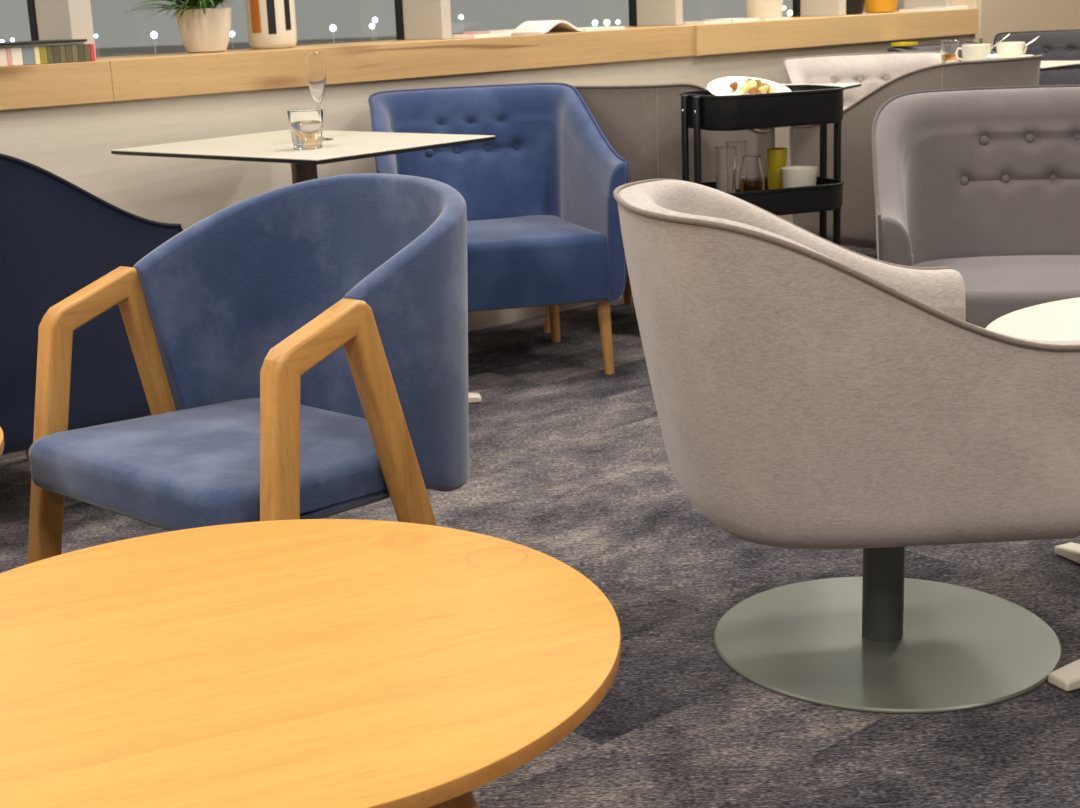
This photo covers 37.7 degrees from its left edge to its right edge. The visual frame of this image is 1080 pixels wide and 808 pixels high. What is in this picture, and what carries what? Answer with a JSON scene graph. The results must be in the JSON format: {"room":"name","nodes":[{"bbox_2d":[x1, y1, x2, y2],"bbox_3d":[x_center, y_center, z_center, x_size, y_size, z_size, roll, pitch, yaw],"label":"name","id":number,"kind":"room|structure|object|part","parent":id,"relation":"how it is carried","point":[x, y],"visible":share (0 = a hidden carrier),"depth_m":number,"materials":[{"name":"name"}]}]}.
{"room":"airport lounge","nodes":[
{"label":"airport lounge","id":0,"kind":"room"},
{"bbox_2d":[0,247,1079,807],"bbox_3d":[1.499,0.844,0.944,13.500,0.060,9.950,-15,19,-40],"label":"floor","id":1,"kind":"structure","parent":0,"point":[569,463],"depth_m":2.92,"materials":[{"name":"carpet"}]},
{"bbox_2d":[0,427,3,455],"bbox_3d":[-1.259,0.305,2.510,0.828,0.430,0.828,-8,15,-22],"label":"coffee table","id":2,"kind":"object","parent":1,"relation":"on","point":[1,430],"visible":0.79,"depth_m":2.55,"materials":[{"name":"brown wood"}]},
{"bbox_2d":[0,153,182,459],"bbox_3d":[-1.250,-0.169,3.534,0.700,0.841,0.682,8,17,35],"label":"armchair","id":3,"kind":"object","parent":1,"relation":"on","point":[58,238],"visible":0.54,"depth_m":3.31,"materials":[{"name":"blue fabric"}]},
{"bbox_2d":[27,173,468,563],"bbox_3d":[-0.468,0.023,2.770,0.741,0.784,0.661,11,19,41],"label":"armchair","id":4,"kind":"object","parent":1,"relation":"on","point":[300,350],"visible":0.98,"depth_m":2.71,"materials":[{"name":"blue fabric"}]},
{"bbox_3d":[-0.882,0.131,2.833,0.145,0.577,0.056,-9,16,-25],"label":"leg","id":5,"kind":"part","parent":4,"relation":"part of","materials":[{"name":"brown wood"}]},
{"bbox_3d":[-0.801,-0.188,2.828,0.052,0.095,0.177,11,19,41],"label":"armrest","id":6,"kind":"part","parent":4,"relation":"part of","materials":[{"name":"brown wood"}]},
{"bbox_3d":[-0.698,0.044,3.018,0.054,0.639,0.202,6,16,29],"label":"leg","id":7,"kind":"part","parent":4,"relation":"part of","materials":[{"name":"brown wood"}]},
{"bbox_3d":[-0.511,0.089,2.737,0.580,0.100,0.529,11,19,41],"label":"seat","id":8,"kind":"part","parent":4,"relation":"part of","materials":[{"name":"blue fabric"}]},
{"bbox_3d":[-0.395,0.223,2.394,0.056,0.577,0.145,3,15,22],"label":"leg","id":9,"kind":"part","parent":4,"relation":"part of","materials":[{"name":"brown wood"}]},
{"bbox_3d":[-0.382,-0.133,2.833,0.625,0.519,0.390,11,19,41],"label":"backrest","id":10,"kind":"part","parent":4,"relation":"part of","materials":[{"name":"blue fabric"}]},
{"bbox_3d":[-0.341,-0.101,2.414,0.052,0.095,0.177,11,19,41],"label":"armrest","id":11,"kind":"part","parent":4,"relation":"part of","materials":[{"name":"brown wood"}]},
{"bbox_3d":[-0.212,0.136,2.581,0.202,0.639,0.054,-12,17,-32],"label":"leg","id":12,"kind":"part","parent":4,"relation":"part of","materials":[{"name":"brown wood"}]},
{"bbox_2d":[111,130,495,402],"bbox_3d":[-0.612,-0.330,4.260,0.810,0.740,0.708,10,19,39],"label":"square table","id":13,"kind":"object","parent":1,"relation":"on","point":[274,146],"visible":0.37,"depth_m":4.09,"materials":[{"name":"beige laminate"}]},
{"bbox_2d":[287,109,322,149],"bbox_3d":[-0.587,-0.691,3.978,0.090,0.096,0.090,-2,14,0],"label":"tumbler","id":14,"kind":"object","parent":13,"relation":"on","point":[306,125],"visible":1,"depth_m":3.95,"materials":[{"name":"clear glass"}]},
{"bbox_2d":[305,52,333,140],"bbox_3d":[-0.591,-0.817,4.205,0.068,0.228,0.068,-2,14,0],"label":"champagne flute","id":15,"kind":"object","parent":13,"relation":"on","point":[315,65],"visible":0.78,"depth_m":4.17,"materials":[{"name":"clear glass"}]},
{"bbox_2d":[0,519,620,807],"bbox_3d":[-0.319,0.462,1.743,0.828,0.430,0.828,-2,14,0],"label":"coffee table","id":16,"kind":"object","parent":1,"relation":"on","point":[298,663],"visible":1,"depth_m":1.62,"materials":[{"name":"brown wood"}]},
{"bbox_3d":[-0.058,0.496,1.611,0.241,0.408,0.058,6,16,29],"label":"leg","id":17,"kind":"part","parent":16,"relation":"part of","materials":[{"name":"brown wood"}]},
{"bbox_2d":[0,8,978,330],"bbox_3d":[-2.430,-0.205,3.610,11.586,0.968,0.453,-15,19,-40],"label":"half wall","id":18,"kind":"structure","parent":1,"relation":"on","point":[75,143],"depth_m":4.76,"materials":[{"name":"paint"}]},
{"bbox_2d":[0,48,7,66],"bbox_3d":[-1.450,-0.914,4.176,0.045,0.046,0.100,-15,19,-40],"label":"booklet","id":19,"kind":"object","parent":18,"relation":"on","point":[3,57],"visible":1,"depth_m":4.15,"materials":[{"name":"beige paper"}]},
{"bbox_2d":[0,41,86,47],"bbox_3d":[-1.394,-0.966,4.259,0.300,0.006,0.150,-15,19,-40],"label":"magazine","id":20,"kind":"object","parent":19,"relation":"on","point":[81,42],"visible":0.8,"depth_m":4.22,"materials":[{"name":"beige paper"}]},
{"bbox_2d":[0,39,86,45],"bbox_3d":[-1.419,-0.969,4.248,0.340,0.006,0.200,-16,19,-42],"label":"folder","id":21,"kind":"object","parent":20,"relation":"on","point":[63,40],"visible":1,"depth_m":4.22,"materials":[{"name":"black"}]},
{"bbox_2d":[6,48,11,65],"bbox_3d":[-1.429,-0.920,4.195,0.012,0.046,0.100,-15,19,-40],"label":"booklet","id":22,"kind":"object","parent":18,"relation":"on","point":[8,51],"visible":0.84,"depth_m":4.16,"materials":[{"name":"pink paper"}]},
{"bbox_2d":[10,47,22,65],"bbox_3d":[-1.413,-0.924,4.208,0.030,0.046,0.100,-15,19,-40],"label":"booklet","id":23,"kind":"object","parent":18,"relation":"on","point":[16,53],"visible":0.63,"depth_m":4.17,"materials":[{"name":"beige paper"}]},
{"bbox_2d":[12,47,34,64],"bbox_3d":[-1.389,-0.930,4.230,0.034,0.046,0.100,-15,19,-40],"label":"booklet","id":24,"kind":"object","parent":18,"relation":"on","point":[28,56],"visible":0.6,"depth_m":4.19,"materials":[{"name":"grey paper"}]},
{"bbox_2d":[34,47,40,63],"bbox_3d":[-1.371,-0.935,4.245,0.014,0.046,0.100,-15,19,-40],"label":"booklet","id":25,"kind":"object","parent":18,"relation":"on","point":[36,49],"visible":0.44,"depth_m":4.21,"materials":[{"name":"beige paper"}]},
{"bbox_2d":[32,46,47,63],"bbox_3d":[-1.358,-0.939,4.257,0.020,0.046,0.100,-15,19,-40],"label":"booklet","id":26,"kind":"object","parent":18,"relation":"on","point":[42,49],"visible":0.47,"depth_m":4.22,"materials":[{"name":"yellow paper"}]},
{"bbox_2d":[46,46,53,63],"bbox_3d":[-1.345,-0.942,4.269,0.016,0.046,0.100,-15,19,-40],"label":"booklet","id":27,"kind":"object","parent":18,"relation":"on","point":[48,48],"visible":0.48,"depth_m":4.23,"materials":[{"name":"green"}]},
{"bbox_2d":[52,46,60,62],"bbox_3d":[-1.331,-0.946,4.281,0.020,0.046,0.100,-15,19,-41],"label":"booklet","id":28,"kind":"object","parent":18,"relation":"on","point":[55,49],"visible":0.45,"depth_m":4.24,"materials":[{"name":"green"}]},
{"bbox_2d":[51,45,65,62],"bbox_3d":[-1.317,-0.949,4.293,0.016,0.046,0.100,-15,19,-40],"label":"booklet","id":29,"kind":"object","parent":18,"relation":"on","point":[61,47],"visible":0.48,"depth_m":4.26,"materials":[{"name":"brown paper"}]},
{"bbox_2d":[65,45,72,62],"bbox_3d":[-1.304,-0.953,4.304,0.018,0.046,0.100,-15,19,-40],"label":"booklet","id":30,"kind":"object","parent":18,"relation":"on","point":[68,51],"visible":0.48,"depth_m":4.27,"materials":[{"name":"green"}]},
{"bbox_2d":[71,45,77,61],"bbox_3d":[-1.292,-0.956,4.316,0.016,0.046,0.100,-15,19,-40],"label":"booklet","id":31,"kind":"object","parent":18,"relation":"on","point":[73,47],"visible":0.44,"depth_m":4.28,"materials":[{"name":"beige paper"}]},
{"bbox_2d":[70,44,84,61],"bbox_3d":[-1.278,-0.960,4.327,0.020,0.046,0.100,-15,19,-40],"label":"booklet","id":32,"kind":"object","parent":18,"relation":"on","point":[80,47],"visible":0.47,"depth_m":4.29,"materials":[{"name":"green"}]},
{"bbox_2d":[84,44,90,60],"bbox_3d":[-1.264,-0.964,4.340,0.017,0.046,0.100,-15,19,-40],"label":"booklet","id":33,"kind":"object","parent":18,"relation":"on","point":[86,46],"visible":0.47,"depth_m":4.30,"materials":[{"name":"brown paper"}]},
{"bbox_2d":[90,44,95,60],"bbox_3d":[-1.253,-0.966,4.350,0.012,0.046,0.100,-15,19,-41],"label":"booklet","id":34,"kind":"object","parent":18,"relation":"on","point":[92,51],"visible":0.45,"depth_m":4.31,"materials":[{"name":"red paper"}]},
{"bbox_2d":[121,0,234,52],"bbox_3d":[-1.050,-1.192,4.691,0.347,0.297,0.407,2,15,16],"label":"potted plant","id":35,"kind":"object","parent":18,"relation":"on","point":[203,27],"visible":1,"depth_m":4.70,"materials":[{"name":"green plant"}]},
{"bbox_3d":[-1.009,-1.125,4.766,0.166,0.129,0.166,-15,19,-40],"label":"pot","id":36,"kind":"part","parent":35,"relation":"part of","materials":[{"name":"beige ceramic"}]},
{"bbox_2d":[245,0,296,48],"bbox_3d":[-0.838,-1.269,4.895,0.152,0.330,0.152,-15,19,-40],"label":"vase","id":37,"kind":"object","parent":18,"relation":"on","point":[271,24],"visible":1,"depth_m":4.86,"materials":[{"name":"beige ceramic"}]},
{"bbox_2d":[452,32,510,38],"bbox_3d":[-0.214,-1.243,5.335,0.160,0.012,0.170,12,20,43],"label":"magazine","id":38,"kind":"object","parent":18,"relation":"on","point":[474,35],"visible":0.85,"depth_m":5.28,"materials":[{"name":"beige paper"}]},
{"bbox_2d":[463,29,531,33],"bbox_3d":[-0.144,-1.271,5.394,0.180,0.006,0.150,-13,18,-37],"label":"magazine","id":39,"kind":"object","parent":38,"relation":"on","point":[510,30],"visible":1,"depth_m":5.35,"materials":[{"name":"beige paper"}]},
{"bbox_2d":[511,20,582,34],"bbox_3d":[0.018,-1.321,5.542,0.200,0.043,0.170,-16,19,-42],"label":"magazine","id":40,"kind":"object","parent":18,"relation":"on","point":[538,27],"visible":0.92,"depth_m":5.51,"materials":[{"name":"beige paper"}]},
{"bbox_2d":[578,26,624,30],"bbox_3d":[0.184,-1.347,5.685,0.190,0.010,0.150,-14,18,-39],"label":"magazine","id":41,"kind":"object","parent":18,"relation":"on","point":[612,27],"visible":0.71,"depth_m":5.63,"materials":[{"name":"beige paper"}]},
{"bbox_2d":[683,20,730,24],"bbox_3d":[0.625,-1.465,6.074,0.160,0.011,0.150,-16,20,-43],"label":"magazine","id":42,"kind":"object","parent":18,"relation":"on","point":[702,21],"visible":0.86,"depth_m":6.02,"materials":[{"name":"beige paper"}]},
{"bbox_2d":[709,18,758,22],"bbox_3d":[0.747,-1.498,6.181,0.150,0.013,0.160,-14,18,-39],"label":"magazine","id":43,"kind":"object","parent":18,"relation":"on","point":[733,20],"visible":0.69,"depth_m":6.12,"materials":[{"name":"beige paper"}]},
{"bbox_2d":[746,0,782,17],"bbox_3d":[0.914,-1.755,6.438,0.194,0.370,0.178,-15,19,-40],"label":"planter","id":44,"kind":"object","parent":18,"relation":"on","point":[755,8],"visible":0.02,"depth_m":6.41,"materials":[{"name":"beige ceramic"}]},
{"bbox_2d":[759,17,783,20],"bbox_3d":[0.877,-1.522,6.257,0.120,0.010,0.130,-16,20,-43],"label":"magazine","id":45,"kind":"object","parent":18,"relation":"on","point":[768,18],"visible":0.58,"depth_m":6.20,"materials":[{"name":"beige paper"}]},
{"bbox_2d":[846,0,864,14],"bbox_3d":[1.343,-1.738,6.825,0.156,0.111,0.162,-4,14,-7],"label":"flower pot","id":46,"kind":"object","parent":18,"relation":"on","point":[852,6],"visible":0.76,"depth_m":6.79,"materials":[{"name":"black ceramic"}]},
{"bbox_2d":[864,0,897,12],"bbox_3d":[1.501,-1.788,6.971,0.216,0.124,0.198,-15,19,-40],"label":"flower pot","id":47,"kind":"object","parent":18,"relation":"on","point":[870,6],"visible":0.87,"depth_m":6.93,"materials":[{"name":"orange ceramic"}]},
{"bbox_2d":[899,7,943,11],"bbox_3d":[1.672,-1.726,6.928,0.160,0.012,0.125,-16,19,-42],"label":"magazine","id":48,"kind":"object","parent":18,"relation":"on","point":[941,8],"visible":0.99,"depth_m":6.88,"materials":[{"name":"beige paper"}]},
{"bbox_2d":[914,5,967,9],"bbox_3d":[1.789,-1.767,7.060,0.170,0.016,0.160,-14,18,-38],"label":"magazine","id":49,"kind":"object","parent":18,"relation":"on","point":[955,7],"visible":0.69,"depth_m":7.01,"materials":[{"name":"beige paper"}]},
{"bbox_2d":[368,83,627,374],"bbox_3d":[-0.151,-0.525,4.778,0.716,0.828,0.641,-5,15,-11],"label":"armchair","id":50,"kind":"object","parent":1,"relation":"on","point":[544,228],"visible":0.62,"depth_m":4.83,"materials":[{"name":"blue fabric"}]},
{"bbox_3d":[-0.135,-0.432,4.739,0.593,0.211,0.516,-5,15,-11],"label":"seat","id":51,"kind":"part","parent":50,"relation":"part of","materials":[{"name":"blue fabric"}]},
{"bbox_3d":[0.043,-0.319,5.117,0.041,0.246,0.056,4,15,22],"label":"leg","id":52,"kind":"part","parent":50,"relation":"part of","materials":[{"name":"brown wood"}]},
{"bbox_3d":[0.192,-0.212,4.673,0.056,0.246,0.041,12,20,44],"label":"leg","id":53,"kind":"part","parent":50,"relation":"part of","materials":[{"name":"brown wood"}]},
{"bbox_2d":[544,83,771,332],"bbox_3d":[0.345,-0.671,5.293,0.631,0.818,0.667,8,17,35],"label":"armchair","id":54,"kind":"object","parent":1,"relation":"on","point":[641,123],"visible":0.27,"depth_m":4.92,"materials":[{"name":"beige fabric"}]},
{"bbox_3d":[0.044,-0.369,5.291,0.078,0.258,0.041,-8,15,-20],"label":"leg","id":55,"kind":"part","parent":54,"relation":"part of","materials":[{"name":"brown wood"}]},
{"bbox_3d":[0.312,-0.481,5.687,0.041,0.258,0.078,-2,14,3],"label":"leg","id":56,"kind":"part","parent":54,"relation":"part of","materials":[{"name":"brown wood"}]},
{"bbox_3d":[0.342,-0.786,5.266,0.620,0.574,0.661,8,17,35],"label":"backrest","id":57,"kind":"part","parent":54,"relation":"part of","materials":[{"name":"beige fabric"}]},
{"bbox_2d":[680,85,844,244],"bbox_3d":[0.667,-0.534,4.742,0.519,0.800,0.292,-8,15,-20],"label":"trolley","id":58,"kind":"object","parent":1,"relation":"on","point":[803,105],"visible":0.38,"depth_m":4.57,"materials":[{"name":"black metal"}]},
{"bbox_3d":[0.434,-0.539,4.693,0.013,0.742,0.026,-8,15,-20],"label":"post","id":59,"kind":"part","parent":58,"relation":"part of","materials":[{"name":"black metal"}]},
{"bbox_3d":[0.463,-0.522,4.620,0.013,0.742,0.026,-8,15,-20],"label":"post","id":60,"kind":"part","parent":58,"relation":"part of","materials":[{"name":"black metal"}]},
{"bbox_2d":[714,146,736,192],"bbox_3d":[0.543,-0.653,4.618,0.064,0.195,0.064,-2,14,0],"label":"glass","id":61,"kind":"object","parent":58,"relation":"on","point":[725,156],"visible":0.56,"depth_m":4.59,"materials":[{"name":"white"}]},
{"bbox_2d":[726,141,746,191],"bbox_3d":[0.586,-0.679,4.706,0.062,0.200,0.062,-2,14,0],"label":"glass","id":62,"kind":"object","parent":58,"relation":"on","point":[741,146],"visible":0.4,"depth_m":4.67,"materials":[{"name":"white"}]},
{"bbox_2d":[739,155,764,191],"bbox_3d":[0.620,-0.642,4.623,0.077,0.166,0.077,-2,14,0],"label":"glass","id":63,"kind":"object","parent":58,"relation":"on","point":[751,177],"visible":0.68,"depth_m":4.59,"materials":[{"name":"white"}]},
{"bbox_2d":[680,85,844,130],"bbox_3d":[0.653,-0.873,4.655,0.452,0.100,0.292,-8,15,-20],"label":"tray","id":64,"kind":"object","parent":58,"relation":"on","point":[822,105],"depth_m":4.53,"materials":[{"name":"black metal"}]},
{"bbox_2d":[702,176,843,215],"bbox_3d":[0.663,-0.618,4.721,0.452,0.080,0.292,-8,15,-20],"label":"tray","id":65,"kind":"object","parent":58,"relation":"on","point":[827,194],"depth_m":4.61,"materials":[{"name":"black metal"}]},
{"bbox_2d":[767,169,781,188],"bbox_3d":[0.717,-0.657,4.785,0.064,0.107,0.064,-2,14,0],"label":"paper cup","id":66,"kind":"object","parent":58,"relation":"on","point":[774,181],"visible":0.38,"depth_m":4.75,"materials":[{"name":"yellow paper"}]},
{"bbox_2d":[766,147,786,169],"bbox_3d":[0.714,-0.717,4.770,0.064,0.107,0.064,-2,14,0],"label":"paper cup","id":67,"kind":"object","parent":66,"relation":"on","point":[776,157],"visible":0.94,"depth_m":4.74,"materials":[{"name":"yellow paper"}]},
{"bbox_2d":[780,166,817,187],"bbox_3d":[0.768,-0.641,4.694,0.111,0.118,0.111,-2,14,0],"label":"bowl","id":68,"kind":"object","parent":58,"relation":"on","point":[791,176],"visible":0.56,"depth_m":4.65,"materials":[{"name":"beige ceramic"}]},
{"bbox_3d":[0.868,-0.597,4.851,0.013,0.742,0.026,-8,15,-20],"label":"post","id":69,"kind":"part","parent":58,"relation":"part of","materials":[{"name":"black metal"}]},
{"bbox_3d":[0.897,-0.580,4.778,0.013,0.742,0.026,-8,15,-20],"label":"post","id":70,"kind":"part","parent":58,"relation":"part of","materials":[{"name":"black metal"}]},
{"bbox_3d":[0.578,-0.851,4.648,0.144,0.052,0.144,-2,14,0],"label":"bowl","id":71,"kind":"object","parent":58,"relation":"on","visible":0},
{"bbox_2d":[707,77,790,95],"bbox_3d":[0.617,-0.920,4.647,0.254,0.073,0.244,-8,15,-22],"label":"dinner plate","id":72,"kind":"object","parent":71,"relation":"on","point":[718,87],"visible":0.41,"depth_m":4.69,"materials":[{"name":"beige ceramic"}]},
{"bbox_2d":[729,81,738,90],"bbox_3d":[0.572,-0.938,4.664,0.029,0.029,0.024,-3,14,-2],"label":"scrap","id":73,"kind":"object","parent":72,"relation":"on","point":[733,85],"visible":1,"depth_m":4.66,"materials":[{"name":"brown food"}]},
{"bbox_2d":[740,84,749,91],"bbox_3d":[0.605,-0.929,4.650,0.033,0.024,0.029,-13,18,-37],"label":"scrap","id":74,"kind":"object","parent":72,"relation":"on","point":[745,88],"visible":1,"depth_m":4.64,"materials":[{"name":"yellow food"}]},
{"bbox_2d":[745,80,756,89],"bbox_3d":[0.623,-0.942,4.676,0.038,0.028,0.033,1,15,14],"label":"scrap","id":75,"kind":"object","parent":72,"relation":"on","point":[751,84],"visible":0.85,"depth_m":4.66,"materials":[{"name":"yellow food"}]},
{"bbox_2d":[748,87,760,93],"bbox_3d":[0.625,-0.909,4.611,0.034,0.031,0.035,-11,17,-30],"label":"scrap","id":76,"kind":"object","parent":72,"relation":"on","point":[754,90],"visible":0.6,"depth_m":4.60,"materials":[{"name":"brown food"}]},
{"bbox_2d":[759,85,768,92],"bbox_3d":[0.656,-0.919,4.635,0.029,0.029,0.044,11,20,43],"label":"scrap","id":77,"kind":"object","parent":72,"relation":"on","point":[763,89],"visible":0.75,"depth_m":4.62,"materials":[{"name":"yellow food"}]},
{"bbox_2d":[706,83,861,147],"bbox_3d":[0.791,-0.724,5.551,0.520,0.753,0.520,6,16,29],"label":"square table","id":78,"kind":"object","parent":1,"relation":"on","point":[846,85],"visible":0.06,"depth_m":5.49,"materials":[{"name":"beige laminate"}]},
{"bbox_2d":[613,178,1079,713],"bbox_3d":[0.497,0.030,2.605,0.727,0.776,0.691,-3,14,-2],"label":"swivel chair","id":79,"kind":"object","parent":1,"relation":"on","point":[811,391],"visible":1,"depth_m":2.30,"materials":[{"name":"grey fabric"}]},
{"bbox_3d":[0.459,-0.098,2.570,0.650,0.507,0.680,-3,14,-2],"label":"backrest","id":80,"kind":"part","parent":79,"relation":"part of","materials":[{"name":"grey fabric"}]},
{"bbox_3d":[0.587,0.398,2.697,0.578,0.011,0.578,-3,14,-2],"label":"plate","id":81,"kind":"part","parent":79,"relation":"part of","materials":[{"name":"grey paint"}]},
{"bbox_2d":[783,51,940,165],"bbox_3d":[1.280,-0.898,6.012,0.671,0.828,0.667,-3,14,-4],"label":"armchair","id":82,"kind":"object","parent":1,"relation":"on","point":[873,70],"visible":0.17,"depth_m":6.15,"materials":[{"name":"grey fabric"}]},
{"bbox_2d":[790,55,1042,248],"bbox_3d":[1.287,-0.718,5.255,0.631,0.851,0.667,-12,17,-34],"label":"armchair","id":83,"kind":"object","parent":1,"relation":"on","point":[858,217],"visible":0.26,"depth_m":5.06,"materials":[{"name":"beige fabric"}]},
{"bbox_2d":[887,43,1041,84],"bbox_3d":[1.797,-1.067,6.584,0.611,0.831,0.667,-15,19,-40],"label":"armchair","id":84,"kind":"object","parent":1,"relation":"on","point":[928,47],"visible":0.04,"depth_m":6.71,"materials":[{"name":"grey fabric"}]},
{"bbox_2d":[891,42,917,45],"bbox_3d":[1.531,-1.512,6.644,0.100,0.012,0.070,-15,19,-40],"label":"napkin","id":85,"kind":"object","parent":84,"relation":"on","point":[898,43],"visible":1,"depth_m":6.62,"materials":[{"name":"yellow"}]},
{"bbox_3d":[1.794,-1.185,6.551,0.600,0.576,0.661,-15,19,-40],"label":"backrest","id":86,"kind":"part","parent":84,"relation":"part of","materials":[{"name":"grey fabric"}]},
{"bbox_2d":[871,84,1079,327],"bbox_3d":[1.272,-0.377,4.014,0.851,0.806,0.712,0,14,9],"label":"armchair","id":87,"kind":"object","parent":1,"relation":"on","point":[982,184],"visible":0.77,"depth_m":4.19,"materials":[{"name":"grey fabric"}]},
{"bbox_3d":[1.265,-0.265,3.969,0.694,0.165,0.567,0,14,9],"label":"seat","id":88,"kind":"part","parent":87,"relation":"part of","materials":[{"name":"grey fabric"}]},
{"bbox_2d":[985,297,1079,691],"bbox_3d":[1.209,0.139,2.618,0.936,0.498,0.936,-2,14,0],"label":"round table","id":89,"kind":"object","parent":1,"relation":"on","point":[1059,320],"visible":0.6,"depth_m":2.75,"materials":[{"name":"beige laminate"}]},
{"bbox_2d":[993,29,1079,84],"bbox_3d":[2.546,-1.317,7.423,0.831,0.841,0.667,2,15,17],"label":"settee","id":90,"kind":"object","parent":1,"relation":"on","point":[1054,45],"visible":0.18,"depth_m":7.59,"materials":[{"name":"grey fabric"}]},
{"bbox_2d":[1040,61,1079,70],"bbox_3d":[1.732,-0.846,5.809,0.450,0.788,0.450,12,20,43],"label":"square table","id":91,"kind":"object","parent":1,"relation":"on","point":[1045,65],"visible":0.05,"depth_m":5.56,"materials":[{"name":"beige laminate"}]},
{"bbox_2d":[940,39,960,62],"bbox_3d":[1.545,-1.327,5.957,0.074,0.085,0.074,-2,14,0],"label":"tumbler","id":92,"kind":"object","parent":91,"relation":"on","point":[948,47],"visible":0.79,"depth_m":5.93,"materials":[{"name":"clear glass"}]},
{"bbox_2d":[962,38,982,44],"bbox_3d":[1.740,-1.434,6.369,0.080,0.072,0.080,-2,14,0],"label":"tumbler","id":93,"kind":"object","parent":91,"relation":"on","point":[970,40],"visible":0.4,"depth_m":6.33,"materials":[{"name":"clear glass"}]},
{"bbox_2d":[955,44,991,60],"bbox_3d":[1.562,-1.250,5.670,0.104,0.075,0.111,-7,15,-17],"label":"cup","id":94,"kind":"object","parent":91,"relation":"on","point":[969,51],"visible":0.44,"depth_m":5.63,"materials":[{"name":"beige ceramic"}]},
{"bbox_3d":[1.511,-1.259,5.696,0.034,0.048,0.008,6,17,30],"label":"handle","id":95,"kind":"part","parent":94,"relation":"part of","materials":[{"name":"beige ceramic"}]},
{"bbox_2d":[986,54,999,58],"bbox_3d":[1.589,-1.209,5.558,0.049,0.043,0.042,7,17,32],"label":"napkin","id":96,"kind":"object","parent":91,"relation":"on","point":[993,56],"visible":0.54,"depth_m":5.54,"materials":[{"name":"beige paper"}]},
{"bbox_2d":[999,55,1033,58],"bbox_3d":[1.762,-1.296,5.931,0.170,0.020,0.170,-2,14,0],"label":"saucer","id":97,"kind":"object","parent":91,"relation":"on","point":[1021,55],"visible":0.17,"depth_m":5.86,"materials":[{"name":"beige ceramic"}]},
{"bbox_2d":[996,42,1026,56],"bbox_3d":[1.764,-1.322,5.923,0.112,0.062,0.106,2,15,18],"label":"cup","id":98,"kind":"object","parent":97,"relation":"on","point":[1004,49],"visible":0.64,"depth_m":5.88,"materials":[{"name":"beige ceramic"}]},
{"bbox_2d":[981,0,1079,47],"bbox_3d":[2.360,-2.471,8.013,1.970,2.800,0.100,-15,19,-40],"label":"wall","id":99,"kind":"structure","parent":0,"point":[997,16],"depth_m":8.19,"materials":[{"name":"beige paint"}]},
{"bbox_2d":[27,0,95,59],"bbox_3d":[-1.382,-1.672,4.332,0.079,1.432,0.250,-15,19,-40],"label":"trim","id":100,"kind":"structure","parent":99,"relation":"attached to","point":[48,19],"depth_m":4.42,"materials":[{"name":"beige paint"}]},
{"bbox_2d":[394,0,451,39],"bbox_3d":[-0.421,-1.928,5.179,0.053,1.432,0.250,-15,19,-40],"label":"trim","id":101,"kind":"structure","parent":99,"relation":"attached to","point":[415,19],"depth_m":5.31,"materials":[{"name":"beige"}]},
{"bbox_2d":[628,0,682,25],"bbox_3d":[0.417,-2.151,5.918,0.052,1.432,0.250,-15,19,-40],"label":"trim","id":102,"kind":"structure","parent":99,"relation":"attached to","point":[641,12],"depth_m":6.06,"materials":[{"name":"beige"}]},
{"bbox_2d":[792,0,845,16],"bbox_3d":[1.162,-2.348,6.574,0.059,1.432,0.250,-15,19,-40],"label":"trim","id":103,"kind":"structure","parent":99,"relation":"attached to","point":[800,8],"depth_m":6.72,"materials":[{"name":"beige"}]},
{"bbox_2d":[900,0,951,8],"bbox_3d":[1.740,-2.502,7.084,0.046,1.432,0.250,-15,19,-40],"label":"trim","id":104,"kind":"structure","parent":99,"relation":"attached to","point":[904,4],"depth_m":7.24,"materials":[{"name":"beige"}]},
{"bbox_2d":[896,0,981,37],"bbox_3d":[1.770,-2.239,7.199,0.044,2.800,0.546,-15,19,-40],"label":"trim","id":105,"kind":"structure","parent":99,"relation":"attached to","point":[972,4],"depth_m":7.13,"materials":[{"name":"beige paint"}]},
{"label":"outside","id":106,"kind":"structure","parent":0,"visible":0},
{"bbox_2d":[95,33,462,56],"bbox_3d":[-1.352,-32.956,151.032,300.000,0.100,291.000,-2,14,0],"label":"ground","id":107,"kind":"structure","parent":106,"point":[118,51],"depth_m":263.86,"materials":[{"name":"grey"}]},
{"bbox_2d":[151,32,156,53],"bbox_3d":[-14.137,-11.423,58.861,0.240,4.736,0.240,-2,14,0],"label":"lamp","id":108,"kind":"object","parent":107,"relation":"on","point":[153,34],"visible":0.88,"depth_m":58.26,"materials":[{"name":"beige"}]},
{"bbox_2d":[330,25,335,39],"bbox_3d":[-7.541,-11.688,58.863,0.240,4.724,0.240,-2,14,0],"label":"lamp","id":109,"kind":"object","parent":107,"relation":"on","point":[332,27],"visible":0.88,"depth_m":58.24,"materials":[{"name":"beige"}]},
{"bbox_2d":[373,17,376,40],"bbox_3d":[-6.590,-13.289,64.657,0.210,4.888,0.210,-2,14,0],"label":"lamp","id":110,"kind":"object","parent":107,"relation":"on","point":[374,18],"visible":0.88,"depth_m":64.05,"materials":[{"name":"beige"}]}
]}

